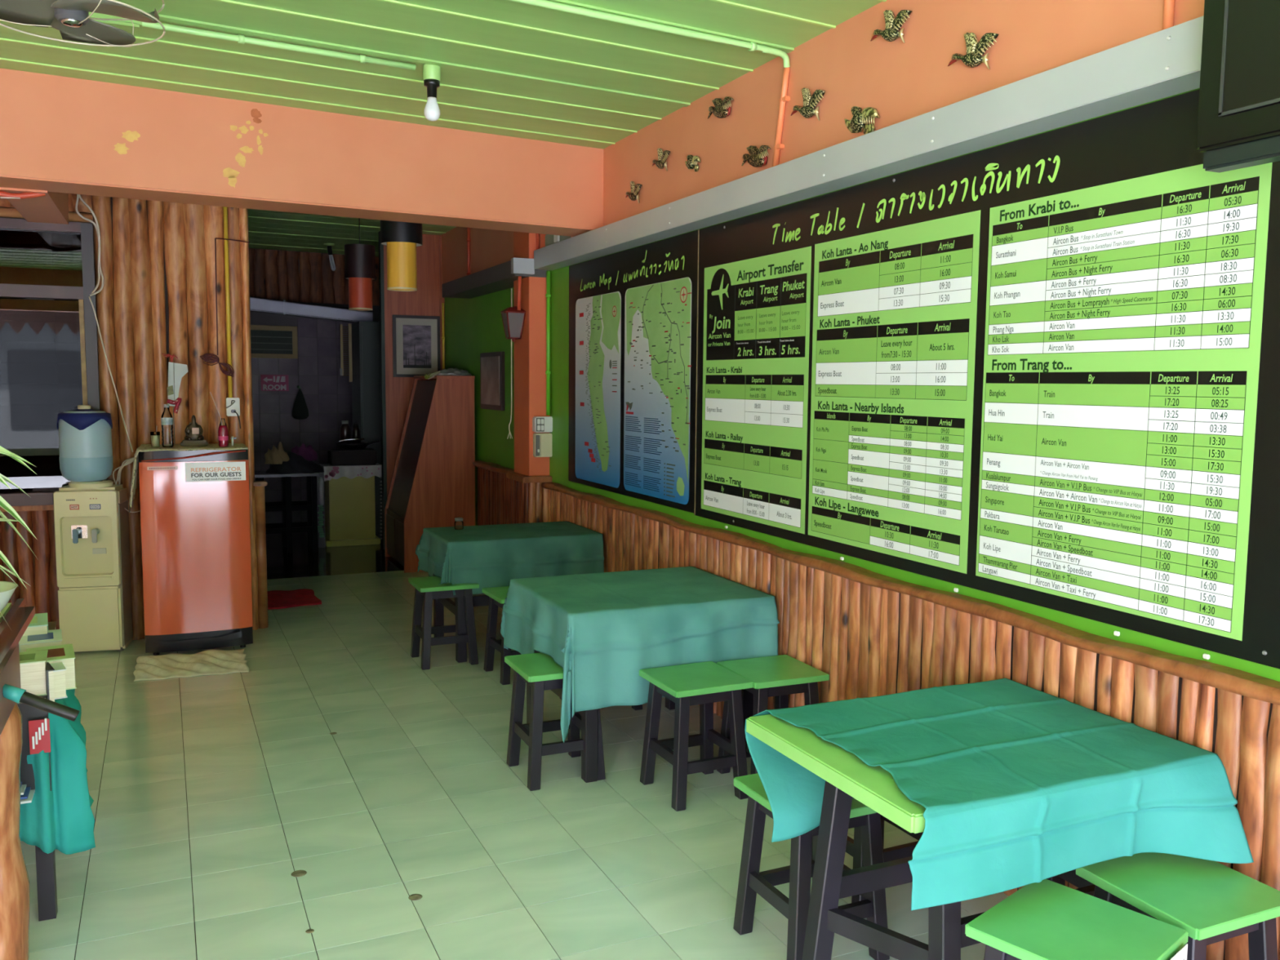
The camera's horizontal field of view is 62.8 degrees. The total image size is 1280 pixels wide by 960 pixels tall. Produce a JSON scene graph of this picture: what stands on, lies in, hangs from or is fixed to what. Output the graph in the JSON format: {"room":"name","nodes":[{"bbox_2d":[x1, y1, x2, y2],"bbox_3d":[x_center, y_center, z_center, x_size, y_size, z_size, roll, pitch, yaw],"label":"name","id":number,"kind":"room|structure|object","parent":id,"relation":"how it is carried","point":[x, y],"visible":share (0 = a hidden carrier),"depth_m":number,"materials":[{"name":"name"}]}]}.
{"room":"small restaurant","nodes":[
{"label":"small restaurant","id":0,"kind":"room"},
{"bbox_2d":[0,193,268,639],"bbox_3d":[-3.817,-0.479,5.821,3.275,2.930,0.145,-2,6,-24],"label":"wall","id":1,"kind":"structure","parent":0,"point":[157,297],"depth_m":6.19,"materials":[{"name":"brown wood"}]},
{"bbox_2d":[0,217,102,506],"bbox_3d":[-3.927,-0.643,5.737,1.715,1.600,0.160,-2,6,-24],"label":"window","id":2,"kind":"structure","parent":1,"relation":"in","point":[49,361],"depth_m":5.95,"materials":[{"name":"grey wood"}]},
{"bbox_2d":[75,194,133,452],"bbox_3d":[-3.065,-0.921,5.996,0.250,1.532,0.033,-2,6,-24],"label":"cable","id":3,"kind":"object","parent":2,"relation":"attached to","point":[78,196],"visible":0.91,"depth_m":5.97,"materials":[{"name":"beige plastic"}]},
{"bbox_2d":[200,237,249,377],"bbox_3d":[-2.479,-1.028,6.258,0.296,0.822,0.023,-2,6,-21],"label":"coiled cord","id":4,"kind":"object","parent":1,"relation":"hanging from","point":[206,356],"visible":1,"depth_m":6.25,"materials":[{"name":"red plastic"}]},
{"bbox_2d":[222,206,232,397],"bbox_3d":[-2.475,-1.132,6.285,0.024,1.274,0.024,-2,6,-24],"label":"conduit","id":5,"kind":"object","parent":1,"relation":"attached to","point":[224,208],"visible":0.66,"depth_m":6.28,"materials":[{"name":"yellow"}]},
{"bbox_2d":[226,397,240,428],"bbox_3d":[-2.465,-0.405,6.348,0.082,0.186,0.049,-2,6,-24],"label":"wall socket","id":6,"kind":"object","parent":1,"relation":"attached to","point":[233,404],"visible":1,"depth_m":6.35,"materials":[{"name":"white plastic"}]},
{"bbox_2d":[248,248,379,523],"bbox_3d":[-3.913,-0.973,10.973,3.444,2.950,0.317,-3,6,-30],"label":"wall","id":7,"kind":"structure","parent":0,"point":[291,276],"depth_m":11.03,"materials":[{"name":"grey paint"}]},
{"bbox_2d":[250,324,297,358],"bbox_3d":[-3.904,-1.427,10.805,0.722,0.335,0.030,-3,6,-30],"label":"vent","id":8,"kind":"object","parent":7,"relation":"in","point":[266,341],"depth_m":10.87,"materials":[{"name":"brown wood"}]},
{"bbox_2d":[260,374,288,391],"bbox_3d":[-3.803,-1.010,10.911,0.278,0.168,0.008,-3,6,-30],"label":"room sign","id":9,"kind":"object","parent":7,"relation":"attached to","point":[268,382],"visible":1,"depth_m":10.91,"materials":[{"name":"pink"}]},
{"bbox_2d":[292,386,308,419],"bbox_3d":[-3.576,-0.811,10.971,0.165,0.350,0.144,4,6,31],"label":"hanging bag","id":10,"kind":"object","parent":7,"relation":"hanging from","point":[300,411],"visible":1,"depth_m":10.94,"materials":[{"name":"black fabric"}]},
{"bbox_2d":[249,297,373,322],"bbox_3d":[-3.495,-1.724,10.743,1.330,0.235,0.915,-2,6,-24],"label":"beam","id":11,"kind":"structure","parent":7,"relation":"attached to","point":[258,304],"depth_m":10.37,"materials":[{"name":"metal"}]},
{"bbox_2d":[339,323,352,382],"bbox_3d":[-2.926,-1.254,10.359,0.118,0.560,0.500,-1,6,-19],"label":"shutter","id":12,"kind":"object","parent":7,"relation":"attached to","point":[341,370],"visible":1,"depth_m":10.16,"materials":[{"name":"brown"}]},
{"bbox_2d":[378,231,444,550],"bbox_3d":[-2.091,-0.810,9.675,0.585,2.900,0.080,-2,6,-24],"label":"wall","id":13,"kind":"structure","parent":0,"point":[427,300],"depth_m":9.60,"materials":[{"name":"brown paint"}]},
{"bbox_2d":[392,315,439,377],"bbox_3d":[-2.049,-1.225,9.612,0.430,0.562,0.036,-2,6,-24],"label":"framed picture","id":14,"kind":"object","parent":13,"relation":"attached to","point":[415,339],"visible":0.96,"depth_m":9.59,"materials":[{"name":"black"}]},
{"bbox_2d":[402,324,431,368],"bbox_3d":[-2.042,-1.222,9.598,0.257,0.390,0.005,-2,6,-24],"label":"photograph","id":15,"kind":"object","parent":14,"relation":"attached to","point":[416,339],"depth_m":9.59,"materials":[{"name":"grey paper"}]},
{"bbox_2d":[0,0,886,257],"bbox_3d":[-2.020,-1.819,3.923,6.800,0.218,15.700,-2,6,-24],"label":"ceiling","id":16,"kind":"structure","parent":0,"point":[512,68],"depth_m":4.34,"materials":[{"name":"green paint"}]},
{"bbox_2d":[0,186,70,224],"bbox_3d":[-3.331,-1.622,5.282,0.695,0.546,1.197,-2,6,-24],"label":"beam","id":17,"kind":"structure","parent":16,"relation":"attached to","point":[34,206],"depth_m":5.31,"materials":[{"name":"orange paint"}]},
{"bbox_2d":[0,0,165,47],"bbox_3d":[-1.680,-1.484,3.085,0.509,0.302,0.506,-2,6,-24],"label":"ceiling fan","id":18,"kind":"object","parent":16,"relation":"hanging from","point":[72,18],"visible":1,"depth_m":3.10,"materials":[{"name":"grey metal"}]},
{"bbox_2d":[88,12,415,70],"bbox_3d":[-2.440,-1.663,3.546,3.440,0.044,0.087,-3,6,-29],"label":"conduit","id":19,"kind":"object","parent":16,"relation":"attached to","point":[123,24],"visible":0.7,"depth_m":4.05,"materials":[{"name":"green paint"}]},
{"bbox_2d":[0,67,603,236],"bbox_3d":[-2.435,-1.584,4.925,5.143,0.460,0.325,-3,6,-30],"label":"ceiling beam","id":20,"kind":"structure","parent":16,"relation":"attached to","point":[59,134],"depth_m":5.14,"materials":[{"name":"orange paint"}]},
{"bbox_2d":[344,217,375,311],"bbox_3d":[-2.321,-1.789,8.685,0.244,0.750,0.244,-2,6,-24],"label":"pendant lamp","id":21,"kind":"object","parent":16,"relation":"hanging from","point":[359,259],"visible":1,"depth_m":8.61,"materials":[{"name":"black"}]},
{"bbox_2d":[380,220,422,291],"bbox_3d":[-1.558,-1.615,6.844,0.268,0.740,0.268,-2,6,-24],"label":"pendant lamp","id":22,"kind":"object","parent":16,"relation":"hanging from","point":[402,239],"visible":0.79,"depth_m":6.78,"materials":[{"name":"yellow metal"}]},
{"bbox_2d":[422,64,440,121],"bbox_3d":[-0.882,-1.638,4.444,0.074,0.225,0.074,-2,6,-24],"label":"light bulb","id":23,"kind":"object","parent":16,"relation":"hanging from","point":[431,73],"visible":1,"depth_m":4.42,"materials":[{"name":"white glass"}]},
{"bbox_2d":[423,79,439,97],"bbox_3d":[-0.882,-1.656,4.442,0.068,0.071,0.068,-2,6,-24],"label":"socket","id":24,"kind":"object","parent":23,"relation":"attached to","point":[432,85],"depth_m":4.42,"materials":[{"name":"black plastic"}]},
{"bbox_2d":[508,0,790,166],"bbox_3d":[-1.375,-1.389,3.058,4.596,0.470,0.121,-3,6,-31],"label":"conduit","id":25,"kind":"object","parent":16,"relation":"attached to","point":[752,46],"visible":0.98,"depth_m":3.95,"materials":[{"name":"green paint"}]},
{"bbox_2d":[20,526,1008,959],"bbox_3d":[-2.254,1.131,4.794,5.202,0.062,13.250,-2,6,-24],"label":"floor","id":26,"kind":"structure","parent":0,"point":[337,796],"depth_m":3.74,"materials":[{"name":"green tile"}]},
{"bbox_2d":[0,598,35,959],"bbox_3d":[-1.885,0.901,1.890,1.235,0.962,1.810,-2,6,-24],"label":"desk","id":27,"kind":"object","parent":26,"relation":"on","point":[15,883],"visible":0.96,"depth_m":2.65,"materials":[{"name":"wood"}]},
{"bbox_2d":[0,581,17,612],"bbox_3d":[-1.663,0.314,2.586,0.224,0.096,0.224,-2,6,-24],"label":"bowl","id":28,"kind":"object","parent":27,"relation":"on","point":[7,588],"visible":1,"depth_m":2.61,"materials":[{"name":"white ceramic"}]},
{"bbox_2d":[0,445,37,628],"bbox_3d":[-1.643,0.156,2.180,0.579,0.486,0.643,4,6,31],"label":"potted plant","id":29,"kind":"object","parent":27,"relation":"on","point":[4,504],"visible":1,"depth_m":2.26,"materials":[{"name":"green plant"}]},
{"bbox_2d":[2,684,79,721],"bbox_3d":[-1.425,0.529,2.487,0.168,0.100,0.034,-1,6,-13],"label":"tube","id":30,"kind":"object","parent":27,"relation":"attached to","point":[17,695],"visible":0.98,"depth_m":2.48,"materials":[{"name":"black plastic"}]},
{"bbox_2d":[35,845,57,921],"bbox_3d":[-2.194,0.933,3.254,0.675,0.625,0.956,-3,6,-30],"label":"table","id":31,"kind":"object","parent":26,"relation":"on","point":[45,862],"visible":0.18,"depth_m":3.02,"materials":[{"name":"paint"}]},
{"bbox_2d":[19,688,95,854],"bbox_3d":[-2.104,0.831,3.242,0.779,0.429,0.983,-2,6,-24],"label":"tablecloth","id":32,"kind":"object","parent":31,"relation":"on","point":[62,819],"visible":0.6,"depth_m":2.99,"materials":[{"name":"teal fabric"}]},
{"bbox_2d":[16,702,51,804],"bbox_3d":[-1.723,0.754,2.877,0.180,0.260,0.100,-2,6,-24],"label":"box","id":33,"kind":"object","parent":32,"relation":"hanging from","point":[35,722],"visible":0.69,"depth_m":2.92,"materials":[{"name":"black"}]},
{"bbox_2d":[18,629,62,652],"bbox_3d":[-1.927,0.552,3.371,0.120,0.101,0.170,-3,6,-30],"label":"book","id":34,"kind":"object","parent":32,"relation":"on","point":[53,637],"visible":0.41,"depth_m":3.32,"materials":[{"name":"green paper"}]},
{"bbox_2d":[45,662,55,702],"bbox_3d":[-1.710,0.587,3.027,0.020,0.100,0.100,-4,7,-38],"label":"book","id":35,"kind":"object","parent":32,"relation":"on","point":[49,668],"visible":0.54,"depth_m":2.99,"materials":[{"name":"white paper"}]},
{"bbox_2d":[26,644,76,689],"bbox_3d":[-1.794,0.573,3.191,0.125,0.096,0.190,-3,6,-31],"label":"book","id":36,"kind":"object","parent":32,"relation":"on","point":[64,654],"visible":0.5,"depth_m":3.14,"materials":[{"name":"green paper"}]},
{"bbox_2d":[49,662,67,699],"bbox_3d":[-1.734,0.588,3.098,0.050,0.085,0.150,-3,7,-35],"label":"book","id":37,"kind":"object","parent":32,"relation":"on","point":[60,689],"visible":0.36,"depth_m":3.05,"materials":[{"name":"white paper"}]},
{"bbox_3d":[-1.794,0.626,3.015,0.160,0.026,0.150,-2,6,-26],"label":"book","id":38,"kind":"object","parent":32,"relation":"on","visible":0},
{"bbox_2d":[19,649,48,695],"bbox_3d":[-1.791,0.561,3.015,0.150,0.101,0.135,-2,6,-27],"label":"book","id":39,"kind":"object","parent":38,"relation":"on","point":[32,664],"visible":0.42,"depth_m":2.98,"materials":[{"name":"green paper"}]},
{"bbox_3d":[-2.111,0.558,3.565,0.160,0.050,0.220,-3,6,-30],"label":"book","id":40,"kind":"object","parent":32,"relation":"on","visible":0},
{"bbox_2d":[48,621,56,630],"bbox_3d":[-2.046,0.519,3.513,0.150,0.035,0.200,-2,6,-27],"label":"book","id":41,"kind":"object","parent":40,"relation":"on","point":[51,625],"visible":0.07,"depth_m":3.57,"materials":[{"name":"brown paper"}]},
{"bbox_2d":[22,613,48,636],"bbox_3d":[-2.035,0.484,3.449,0.150,0.043,0.200,-3,6,-30],"label":"book","id":42,"kind":"object","parent":41,"relation":"on","point":[38,624],"visible":0.42,"depth_m":3.40,"materials":[{"name":"teal paper"}]},
{"bbox_2d":[53,479,133,652],"bbox_3d":[-3.128,0.491,5.996,0.333,0.976,0.290,-1,6,-14],"label":"water dispenser","id":43,"kind":"object","parent":26,"relation":"on","point":[91,518],"visible":0.89,"depth_m":5.90,"materials":[{"name":"beige plastic"}]},
{"bbox_2d":[56,404,112,481],"bbox_3d":[-3.148,-0.206,5.951,0.278,0.437,0.278,-2,6,-24],"label":"water bottle","id":44,"kind":"object","parent":43,"relation":"on","point":[85,433],"visible":0.99,"depth_m":5.85,"materials":[{"name":"blue plastic"}]},
{"bbox_2d":[62,574,113,581],"bbox_3d":[-3.104,0.549,5.901,0.260,0.027,0.052,-1,6,-14],"label":"drip tray","id":45,"kind":"object","parent":43,"relation":"on","point":[65,577],"depth_m":5.89,"materials":[{"name":"beige plastic"}]},
{"bbox_2d":[133,648,248,681],"bbox_3d":[-2.430,0.994,5.679,0.564,0.045,0.426,-2,6,-24],"label":"floor mat","id":46,"kind":"object","parent":26,"relation":"on","point":[207,662],"visible":1,"depth_m":5.66,"materials":[{"name":"beige fabric"}]},
{"bbox_2d":[138,448,253,655],"bbox_3d":[-2.582,0.391,6.101,0.568,1.165,0.445,-2,6,-24],"label":"refrigerator","id":47,"kind":"object","parent":26,"relation":"on","point":[195,504],"visible":0.99,"depth_m":5.91,"materials":[{"name":"orange"}]},
{"bbox_2d":[128,443,248,512],"bbox_3d":[-2.607,-0.023,6.053,0.622,0.349,0.458,-2,6,-24],"label":"cloth","id":48,"kind":"object","parent":47,"relation":"on","point":[143,447],"visible":0.8,"depth_m":5.86,"materials":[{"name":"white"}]},
{"bbox_2d":[161,353,187,444],"bbox_3d":[-2.693,-0.468,6.083,0.136,0.526,0.040,-2,6,-24],"label":"paper packet","id":49,"kind":"object","parent":48,"relation":"on","point":[176,371],"visible":1,"depth_m":6.08,"materials":[{"name":"grey paper"}]},
{"bbox_2d":[180,414,208,445],"bbox_3d":[-2.571,-0.287,6.038,0.146,0.176,0.086,-2,6,-24],"label":"seated statue","id":50,"kind":"object","parent":48,"relation":"on","point":[193,431],"visible":1,"depth_m":6.02,"materials":[{"name":"brown stone"}]},
{"bbox_2d":[209,391,228,446],"bbox_3d":[-2.392,-0.346,5.957,0.093,0.311,0.056,-2,6,-24],"label":"drink bottle","id":51,"kind":"object","parent":48,"relation":"on","point":[223,432],"visible":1,"depth_m":5.95,"materials":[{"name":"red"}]},
{"bbox_2d":[254,470,319,552],"bbox_3d":[-3.268,0.284,9.591,0.590,0.715,0.450,-2,6,-24],"label":"kitchen table","id":52,"kind":"object","parent":26,"relation":"on","point":[287,527],"visible":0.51,"depth_m":9.50,"materials":[{"name":"grey wood"}]},
{"bbox_2d":[265,451,324,474],"bbox_3d":[-3.163,-0.169,9.579,0.512,0.192,0.399,-2,6,-24],"label":"heap","id":53,"kind":"object","parent":52,"relation":"on","point":[296,464],"visible":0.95,"depth_m":9.44,"materials":[{"name":"black"}]},
{"bbox_2d":[264,441,289,464],"bbox_3d":[-3.282,-0.249,9.484,0.234,0.198,0.211,-2,6,-24],"label":"heap","id":54,"kind":"object","parent":53,"relation":"on","point":[273,456],"visible":0.89,"depth_m":9.42,"materials":[{"name":"brown"}]},
{"bbox_2d":[291,443,317,461],"bbox_3d":[-3.093,-0.262,9.615,0.250,0.161,0.215,-2,6,-24],"label":"heap","id":55,"kind":"object","parent":53,"relation":"on","point":[308,452],"visible":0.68,"depth_m":9.56,"materials":[{"name":"purple"}]},
{"bbox_2d":[267,588,321,609],"bbox_3d":[-2.533,0.845,7.453,0.462,0.018,0.663,-2,6,-24],"label":"floor mat","id":56,"kind":"object","parent":26,"relation":"on","point":[277,599],"visible":0.74,"depth_m":7.43,"materials":[{"name":"red fabric"}]},
{"bbox_2d":[320,465,380,546],"bbox_3d":[-2.765,0.229,10.031,0.530,0.752,0.390,-2,6,-24],"label":"cabinet","id":57,"kind":"object","parent":26,"relation":"on","point":[349,504],"depth_m":9.90,"materials":[{"name":"paint"}]},
{"bbox_2d":[319,462,382,481],"bbox_3d":[-2.744,-0.078,9.950,0.539,0.143,0.340,-2,6,-24],"label":"cloth","id":58,"kind":"object","parent":57,"relation":"on","point":[335,472],"visible":0.97,"depth_m":9.81,"materials":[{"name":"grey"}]},
{"bbox_2d":[316,472,325,547],"bbox_3d":[-2.964,0.282,9.722,0.071,0.700,0.044,-2,6,-24],"label":"bottles","id":59,"kind":"object","parent":58,"relation":"hanging from","point":[320,479],"visible":0.96,"depth_m":9.71,"materials":[{"name":"green"}]},
{"bbox_2d":[324,466,379,478],"bbox_3d":[-2.690,-0.076,9.787,0.506,0.114,0.001,-2,6,-24],"label":"print","id":60,"kind":"object","parent":58,"relation":"attached to","point":[332,473],"depth_m":9.72},
{"bbox_2d":[328,438,379,465],"bbox_3d":[-2.716,-0.277,9.974,0.463,0.255,0.313,-2,6,-24],"label":"gas stove","id":61,"kind":"object","parent":58,"relation":"on","point":[350,454],"visible":0.98,"depth_m":9.87,"materials":[{"name":"black metal"}]},
{"bbox_2d":[351,320,382,538],"bbox_3d":[-2.510,-0.500,10.500,0.640,2.120,0.575,-2,6,-24],"label":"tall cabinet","id":62,"kind":"object","parent":26,"relation":"on","point":[366,345],"visible":0.18,"depth_m":10.15,"materials":[{"name":"black"}]},
{"bbox_2d":[384,375,475,573],"bbox_3d":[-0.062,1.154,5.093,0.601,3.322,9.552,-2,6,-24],"label":"tall cabinet","id":63,"kind":"object","parent":26,"relation":"on","point":[433,483],"visible":0.91,"depth_m":8.61,"materials":[{"name":"brown wood"}]},
{"bbox_2d":[408,576,479,670],"bbox_3d":[-1.097,0.787,5.855,0.324,0.450,0.324,-2,6,-24],"label":"stool","id":64,"kind":"object","parent":26,"relation":"on","point":[428,588],"visible":0.73,"depth_m":5.76,"materials":[{"name":"paint"}]},
{"bbox_2d":[433,574,488,662],"bbox_3d":[-0.763,0.642,6.221,0.868,0.675,0.592,-2,6,-24],"label":"table","id":65,"kind":"object","parent":26,"relation":"on","point":[457,608],"visible":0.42,"depth_m":5.85,"materials":[{"name":"green paint"}]},
{"bbox_2d":[415,520,604,595],"bbox_3d":[-0.774,0.445,6.178,0.998,0.295,0.722,-2,6,-24],"label":"tablecloth","id":66,"kind":"object","parent":65,"relation":"on","point":[487,556],"visible":1,"depth_m":5.94,"materials":[{"name":"teal fabric"}]},
{"bbox_2d":[481,586,521,684],"bbox_3d":[-0.638,0.815,5.590,0.324,0.450,0.324,-2,6,-26],"label":"stool","id":67,"kind":"object","parent":26,"relation":"on","point":[497,595],"visible":0.34,"depth_m":5.60,"materials":[{"name":"paint"}]},
{"bbox_2d":[504,652,605,791],"bbox_3d":[-0.340,0.949,4.194,0.324,0.450,0.324,-2,6,-24],"label":"stool","id":68,"kind":"object","parent":26,"relation":"on","point":[540,671],"visible":0.68,"depth_m":4.11,"materials":[{"name":"paint"}]},
{"bbox_2d":[526,649,753,782],"bbox_3d":[-0.019,0.805,4.557,0.868,0.675,0.752,-2,6,-24],"label":"table","id":69,"kind":"object","parent":26,"relation":"on","point":[589,718],"visible":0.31,"depth_m":4.10,"materials":[{"name":"green paint"}]},
{"bbox_2d":[500,566,779,742],"bbox_3d":[-0.024,0.702,4.525,0.974,0.486,0.872,-2,6,-24],"label":"tablecloth","id":70,"kind":"object","parent":69,"relation":"on","point":[602,628],"visible":0.94,"depth_m":4.21,"materials":[{"name":"teal fabric"}]},
{"bbox_2d":[639,661,752,811],"bbox_3d":[0.208,0.970,4.017,0.324,0.450,0.324,-2,6,-25],"label":"stool","id":71,"kind":"object","parent":26,"relation":"on","point":[704,684],"visible":0.99,"depth_m":3.94,"materials":[{"name":"green paint"}]},
{"bbox_2d":[716,654,829,774],"bbox_3d":[0.516,0.962,4.132,0.324,0.450,0.324,-2,6,-23],"label":"stool","id":72,"kind":"object","parent":26,"relation":"on","point":[781,676],"visible":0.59,"depth_m":4.04,"materials":[{"name":"paint"}]},
{"bbox_2d":[733,773,889,959],"bbox_3d":[0.477,1.076,2.914,0.324,0.450,0.324,-2,6,-25],"label":"stool","id":73,"kind":"object","parent":26,"relation":"on","point":[752,882],"visible":0.41,"depth_m":2.84,"materials":[{"name":"paint"}]},
{"bbox_2d":[811,814,923,902],"bbox_3d":[0.722,1.043,3.284,0.324,0.450,0.324,-2,6,-26],"label":"stool","id":74,"kind":"object","parent":26,"relation":"on","point":[854,846],"visible":0.05,"depth_m":3.16,"materials":[{"name":"paint"}]},
{"bbox_2d":[746,714,1095,959],"bbox_3d":[0.812,0.986,2.674,0.887,0.680,0.692,-2,6,-24],"label":"table","id":75,"kind":"object","parent":26,"relation":"on","point":[846,776],"visible":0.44,"depth_m":2.53,"materials":[{"name":"green paint"}]},
{"bbox_2d":[744,678,1253,910],"bbox_3d":[0.842,0.776,2.612,0.914,0.289,0.822,-2,6,-24],"label":"tablecloth","id":76,"kind":"object","parent":75,"relation":"on","point":[1017,784],"visible":0.99,"depth_m":2.43,"materials":[{"name":"teal fabric"}]},
{"bbox_2d":[964,879,1188,959],"bbox_3d":[0.899,1.148,2.183,0.324,0.450,0.324,-4,7,-43],"label":"stool","id":77,"kind":"object","parent":26,"relation":"on","point":[1046,919],"visible":0.94,"depth_m":2.16,"materials":[{"name":"paint"}]},
{"bbox_2d":[1075,852,1279,959],"bbox_3d":[1.228,1.132,2.388,0.324,0.450,0.324,-2,6,-24],"label":"stool","id":78,"kind":"object","parent":26,"relation":"on","point":[1215,902],"visible":0.8,"depth_m":2.31,"materials":[{"name":"paint"}]},
{"bbox_2d":[506,231,551,524],"bbox_3d":[-0.754,-0.578,7.156,0.220,2.930,0.410,-2,6,-24],"label":"wall pillar","id":79,"kind":"structure","parent":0,"point":[529,500],"depth_m":7.06,"materials":[{"name":"orange paint"}]},
{"bbox_2d":[499,306,525,342],"bbox_3d":[-0.853,-1.052,7.060,0.148,0.240,0.148,-2,6,-24],"label":"wall lantern","id":80,"kind":"object","parent":79,"relation":"attached to","point":[513,319],"visible":0.98,"depth_m":7.02,"materials":[{"name":"red"}]},
{"bbox_2d":[533,432,551,457],"bbox_3d":[-0.648,-0.234,7.034,0.125,0.158,0.080,-2,6,-24],"label":"box","id":81,"kind":"object","parent":79,"relation":"attached to","point":[542,442],"visible":1,"depth_m":7.02,"materials":[{"name":"beige plastic"}]},
{"bbox_2d":[532,416,552,432],"bbox_3d":[-0.649,-0.372,7.020,0.130,0.104,0.080,-2,6,-24],"label":"switch box","id":82,"kind":"object","parent":79,"relation":"attached to","point":[540,424],"visible":1,"depth_m":6.99,"materials":[{"name":"white plastic"}]},
{"bbox_2d":[545,271,551,415],"bbox_3d":[-0.612,-0.910,6.995,0.036,0.955,0.036,-2,6,-24],"label":"conduit","id":83,"kind":"object","parent":79,"relation":"attached to","point":[548,295],"visible":1,"depth_m":6.98,"materials":[{"name":"orange"}]},
{"bbox_2d":[444,88,1279,681],"bbox_3d":[0.502,-0.361,4.852,0.225,2.950,11.320,-2,6,-24],"label":"wall","id":84,"kind":"structure","parent":0,"point":[473,326],"depth_m":6.86,"materials":[{"name":"green paint"}]},
{"bbox_2d":[480,351,505,410],"bbox_3d":[-1.168,-0.781,8.266,0.037,0.450,0.600,-2,6,-24],"label":"framed picture","id":85,"kind":"object","parent":84,"relation":"attached to","point":[492,389],"visible":1,"depth_m":8.19,"materials":[{"name":"black wood"}]},
{"bbox_2d":[480,355,499,405],"bbox_3d":[-1.180,-0.783,8.257,0.007,0.375,0.515,-2,6,-24],"label":"print","id":86,"kind":"object","parent":85,"relation":"attached to","point":[490,365],"depth_m":8.25},
{"bbox_2d":[568,229,698,515],"bbox_3d":[-0.088,-0.591,5.878,0.009,1.371,1.800,-2,6,-24],"label":"board","id":87,"kind":"object","parent":84,"relation":"attached to","point":[633,312],"visible":1,"depth_m":5.70,"materials":[{"name":"black"}]},
{"bbox_2d":[579,292,620,471],"bbox_3d":[-0.246,-0.571,6.225,0.001,1.040,0.650,-2,6,-24],"label":"print","id":88,"kind":"object","parent":87,"relation":"attached to","point":[599,312],"depth_m":6.20,"materials":[{"name":"multicoloured"}]},
{"bbox_2d":[625,277,691,497],"bbox_3d":[0.083,-0.476,5.490,0.001,1.093,0.819,-2,6,-24],"label":"print","id":89,"kind":"object","parent":87,"relation":"attached to","point":[658,311],"depth_m":5.46,"materials":[{"name":"multicoloured"}]},
{"bbox_2d":[441,15,1204,298],"bbox_3d":[0.168,-1.232,4.931,0.270,0.165,8.450,-2,6,-24],"label":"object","id":90,"kind":"structure","parent":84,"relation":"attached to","point":[1165,63],"depth_m":3.33,"materials":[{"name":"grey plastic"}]},
{"bbox_2d":[441,0,1204,284],"bbox_3d":[0.441,-1.533,4.595,0.025,0.530,11.110,-2,6,-24],"label":"wall band","id":91,"kind":"object","parent":84,"relation":"attached to","point":[902,81],"visible":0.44,"depth_m":3.82,"materials":[{"name":"orange paint"}]},
{"bbox_2d":[707,96,733,118],"bbox_3d":[0.358,-1.668,4.697,0.038,0.102,0.242,-2,6,-24],"label":"bird","id":92,"kind":"object","parent":91,"relation":"attached to","point":[722,110],"visible":1,"depth_m":4.67},
{"bbox_2d":[741,145,771,167],"bbox_3d":[0.487,-1.369,4.428,0.038,0.102,0.242,-2,6,-24],"label":"bird","id":93,"kind":"object","parent":91,"relation":"attached to","point":[757,158],"visible":1,"depth_m":4.40},
{"bbox_2d":[790,88,826,120],"bbox_3d":[0.648,-1.450,4.059,0.038,0.147,0.246,-2,6,-24],"label":"bird","id":94,"kind":"object","parent":91,"relation":"attached to","point":[810,103],"visible":1,"depth_m":4.03},
{"bbox_2d":[844,106,879,134],"bbox_3d":[0.792,-1.281,3.748,0.038,0.125,0.204,-2,6,-24],"label":"bird","id":95,"kind":"object","parent":91,"relation":"attached to","point":[860,117],"visible":0.98,"depth_m":3.73},
{"bbox_2d":[870,9,911,43],"bbox_3d":[0.856,-1.545,3.584,0.038,0.136,0.227,-2,6,-24],"label":"bird","id":96,"kind":"object","parent":91,"relation":"attached to","point":[893,24],"visible":1,"depth_m":3.56},
{"bbox_2d":[947,32,998,69],"bbox_3d":[1.023,-1.315,3.226,0.038,0.136,0.227,-2,6,-24],"label":"bird","id":97,"kind":"object","parent":91,"relation":"attached to","point":[973,58],"visible":1,"depth_m":3.20},
{"bbox_2d":[1162,0,1175,30],"bbox_3d":[1.312,-1.320,2.580,0.026,0.463,0.026,-2,6,-24],"label":"conduit","id":98,"kind":"object","parent":91,"relation":"attached to","point":[1168,5],"visible":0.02,"depth_m":2.59,"materials":[{"name":"orange paint"}]},
{"bbox_2d":[472,460,1279,959],"bbox_3d":[0.612,0.716,4.299,0.100,0.912,9.818,-2,6,-24],"label":"wainscot","id":99,"kind":"structure","parent":84,"relation":"attached to","point":[873,633],"depth_m":3.46,"materials":[{"name":"brown wood"}]},
{"bbox_2d":[695,88,1279,669],"bbox_3d":[0.938,-0.366,3.580,0.010,1.373,3.253,-2,6,-24],"label":"board","id":100,"kind":"object","parent":84,"relation":"attached to","point":[1043,369],"visible":1,"depth_m":3.09,"materials":[{"name":"black"}]},
{"bbox_2d":[1195,0,1279,173],"bbox_3d":[1.530,-0.987,1.913,0.223,0.677,0.970,-2,6,-24],"label":"television","id":101,"kind":"object","parent":84,"relation":"attached to","point":[1238,118],"visible":1,"depth_m":2.23,"materials":[{"name":"black plastic"}]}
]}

